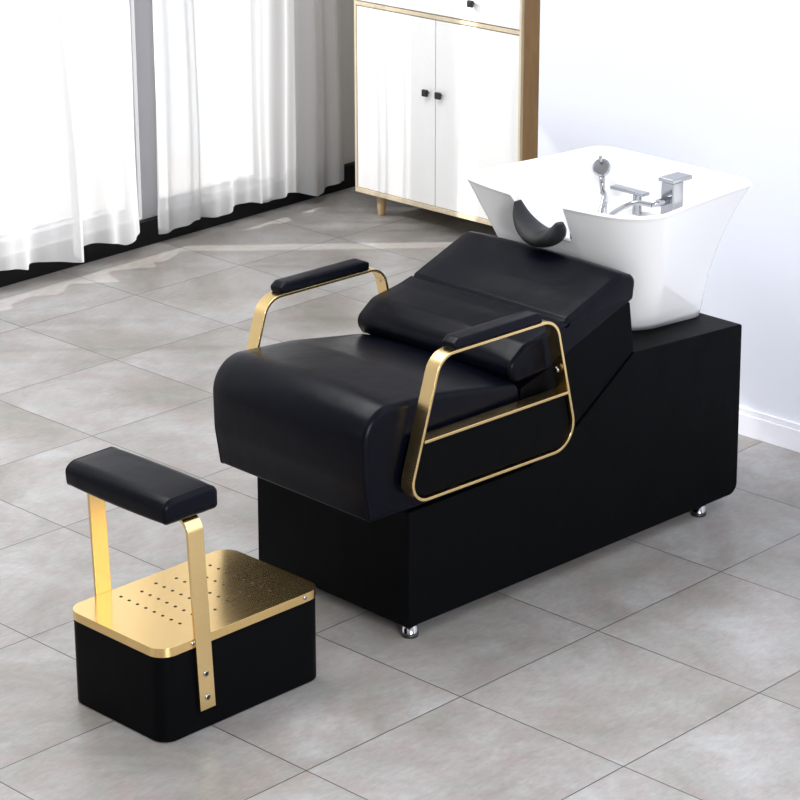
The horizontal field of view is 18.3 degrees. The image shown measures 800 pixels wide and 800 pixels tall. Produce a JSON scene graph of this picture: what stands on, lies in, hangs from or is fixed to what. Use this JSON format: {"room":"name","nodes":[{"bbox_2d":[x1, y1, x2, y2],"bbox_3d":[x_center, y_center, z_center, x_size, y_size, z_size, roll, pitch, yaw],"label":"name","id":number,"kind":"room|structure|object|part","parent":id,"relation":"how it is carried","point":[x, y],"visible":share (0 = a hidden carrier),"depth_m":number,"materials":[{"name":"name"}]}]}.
{"room":"salon","nodes":[
{"label":"salon","id":0,"kind":"room"},
{"bbox_2d":[139,0,354,220],"bbox_3d":[-3.018,-2.664,6.308,0.141,6.000,8.900,17,26,39],"label":"wall","id":1,"kind":"structure","parent":0,"point":[347,6],"depth_m":10.01,"materials":[{"name":"grey paint"}]},
{"bbox_2d":[0,0,139,270],"bbox_3d":[-2.157,-1.367,7.503,0.198,2.617,3.672,17,26,39],"label":"sheer curtain","id":2,"kind":"object","parent":1,"relation":"hanging from","point":[68,183],"visible":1,"depth_m":8.79,"materials":[{"name":"white fabric"}]},
{"bbox_2d":[129,0,157,218],"bbox_3d":[-0.992,-1.883,8.983,0.145,2.500,0.090,17,26,39],"label":"trim","id":3,"kind":"structure","parent":1,"relation":"attached to","point":[141,11],"depth_m":9.21,"materials":[{"name":"grey"}]},
{"bbox_2d":[0,161,354,286],"bbox_3d":[-3.029,0.161,7.176,0.038,0.095,8.660,17,26,39],"label":"baseboard","id":4,"kind":"structure","parent":1,"relation":"attached to","point":[148,235],"depth_m":9.37,"materials":[{"name":"black"}]},
{"bbox_2d":[152,0,343,233],"bbox_3d":[-0.558,-1.977,9.223,0.070,2.647,1.000,17,26,39],"label":"sheer curtain","id":5,"kind":"object","parent":1,"relation":"hanging from","point":[249,93],"visible":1,"depth_m":9.49,"materials":[{"name":"white fabric"}]},
{"bbox_2d":[0,186,799,799],"bbox_3d":[0.475,1.349,4.164,10.050,0.100,8.900,18,27,41],"label":"floor","id":6,"kind":"structure","parent":0,"point":[661,661],"depth_m":6.24,"materials":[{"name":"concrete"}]},
{"bbox_2d":[65,447,315,742],"bbox_3d":[-0.476,0.400,5.769,0.362,0.594,0.498,18,27,41],"label":"footrest","id":7,"kind":"object","parent":6,"relation":"on","point":[174,653],"visible":1,"depth_m":5.68,"materials":[{"name":"black leather"}]},
{"bbox_2d":[65,447,216,524],"bbox_3d":[-0.582,0.189,5.578,0.354,0.066,0.165,18,27,41],"label":"cushion","id":8,"kind":"object","parent":7,"relation":"on","point":[139,485],"depth_m":5.51,"materials":[{"name":"black leather"}]},
{"bbox_3d":[-0.476,0.468,5.793,0.340,0.023,0.498,18,27,41],"label":"gold plate","id":9,"kind":"part","parent":7,"relation":"part of","materials":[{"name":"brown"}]},
{"bbox_2d":[354,0,539,225],"bbox_3d":[0.258,-1.167,9.408,0.858,1.060,0.413,18,27,41],"label":"storage cabinet","id":10,"kind":"object","parent":6,"relation":"on","point":[446,90],"visible":0.78,"depth_m":9.27,"materials":[{"name":"white wood"}]},
{"bbox_3d":[-0.036,-1.317,9.673,0.011,0.934,0.390,18,27,41],"label":"panel","id":11,"kind":"part","parent":10,"relation":"part of","materials":[{"name":"brown wood"}]},
{"bbox_3d":[-0.072,-0.771,9.732,0.042,0.097,0.042,18,27,41],"label":"leg","id":12,"kind":"part","parent":10,"relation":"part of","materials":[{"name":"brown wood"}]},
{"bbox_3d":[-0.011,-1.118,9.448,0.410,0.709,0.016,18,27,41],"label":"door","id":13,"kind":"part","parent":10,"relation":"part of","materials":[{"name":"white paint"}]},
{"bbox_3d":[0.266,-0.771,9.561,0.850,0.018,0.390,18,27,41],"label":"panel","id":14,"kind":"part","parent":10,"relation":"part of","materials":[{"name":"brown wood"}]},
{"bbox_3d":[0.097,-1.147,9.295,0.026,0.026,0.026,18,27,41],"label":"knob","id":15,"kind":"part","parent":10,"relation":"part of","materials":[{"name":"black plastic"}]},
{"bbox_3d":[0.258,-1.456,9.305,0.828,0.014,0.370,18,27,41],"label":"rail","id":16,"kind":"part","parent":10,"relation":"part of","materials":[{"name":"brown wood"}]},
{"bbox_3d":[0.144,-1.131,9.251,0.026,0.026,0.026,18,27,41],"label":"knob","id":17,"kind":"part","parent":10,"relation":"part of","materials":[{"name":"black plastic"}]},
{"bbox_3d":[0.137,-1.517,9.150,0.824,0.199,0.016,18,27,41],"label":"drawer","id":18,"kind":"part","parent":10,"relation":"part of","materials":[{"name":"white paint"}]},
{"bbox_3d":[0.259,-1.436,9.022,0.026,0.026,0.026,18,27,41],"label":"knob","id":19,"kind":"part","parent":10,"relation":"part of","materials":[{"name":"black plastic"}]},
{"bbox_3d":[0.286,-1.021,9.176,0.410,0.709,0.016,18,27,41],"label":"door","id":20,"kind":"part","parent":10,"relation":"part of","materials":[{"name":"white paint"}]},
{"bbox_3d":[0.567,-1.120,9.124,0.011,0.934,0.390,18,27,41],"label":"panel","id":21,"kind":"part","parent":10,"relation":"part of","materials":[{"name":"brown wood"}]},
{"bbox_2d":[213,231,741,638],"bbox_3d":[0.232,0.025,6.521,1.430,0.786,0.663,-18,27,-41],"label":"chair","id":22,"kind":"object","parent":6,"relation":"on","point":[501,420],"visible":1,"depth_m":6.26,"materials":[{"name":"black leather"}]},
{"bbox_3d":[-0.208,-0.137,6.467,0.569,0.360,0.040,-18,27,-41],"label":"armrest","id":23,"kind":"part","parent":22,"relation":"part of","materials":[{"name":"gold metal"}]},
{"bbox_3d":[-0.086,0.031,6.206,0.559,0.301,0.560,-18,27,-41],"label":"seat","id":24,"kind":"part","parent":22,"relation":"part of","materials":[{"name":"black leather"}]},
{"bbox_3d":[0.213,0.105,6.093,0.547,0.139,0.044,-18,27,-41],"label":"arm panel","id":25,"kind":"part","parent":22,"relation":"part of","materials":[{"name":"black leather"}]},
{"bbox_3d":[0.220,0.014,6.050,0.569,0.360,0.040,-18,27,-41],"label":"armrest","id":26,"kind":"part","parent":22,"relation":"part of","materials":[{"name":"gold metal"}]},
{"bbox_3d":[0.246,-0.254,6.445,0.472,0.210,0.560,-18,27,-41],"label":"backrest","id":27,"kind":"part","parent":22,"relation":"part of","materials":[{"name":"black leather"}]},
{"bbox_2d":[465,146,752,330],"bbox_3d":[0.549,-0.402,6.709,0.591,0.396,0.659,-18,27,-41],"label":"basin","id":28,"kind":"object","parent":22,"relation":"on","point":[662,223],"visible":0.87,"depth_m":6.66,"materials":[{"name":"white ceramic"}]},
{"bbox_3d":[0.624,-0.542,6.771,0.028,0.065,0.120,-18,27,-41],"label":"spout","id":29,"kind":"part","parent":28,"relation":"part of","materials":[{"name":"silver metal"}]},
{"bbox_2d":[651,172,691,214],"bbox_3d":[0.721,-0.538,6.679,0.054,0.120,0.134,18,27,41],"label":"tap","id":30,"kind":"object","parent":28,"relation":"on","point":[671,199],"depth_m":6.67,"materials":[{"name":"silver metal"}]},
{"bbox_2d":[538,0,799,423],"bbox_3d":[3.452,-2.048,4.571,7.912,6.000,0.538,18,27,41],"label":"wall","id":31,"kind":"structure","parent":0,"point":[708,84],"depth_m":7.29,"materials":[{"name":"white paint"}]},
{"bbox_2d":[738,406,799,452],"bbox_3d":[3.262,0.799,5.396,7.924,0.086,0.012,18,27,41],"label":"baseboard","id":32,"kind":"structure","parent":31,"relation":"attached to","point":[760,426],"depth_m":7.37,"materials":[{"name":"white"}]}
]}

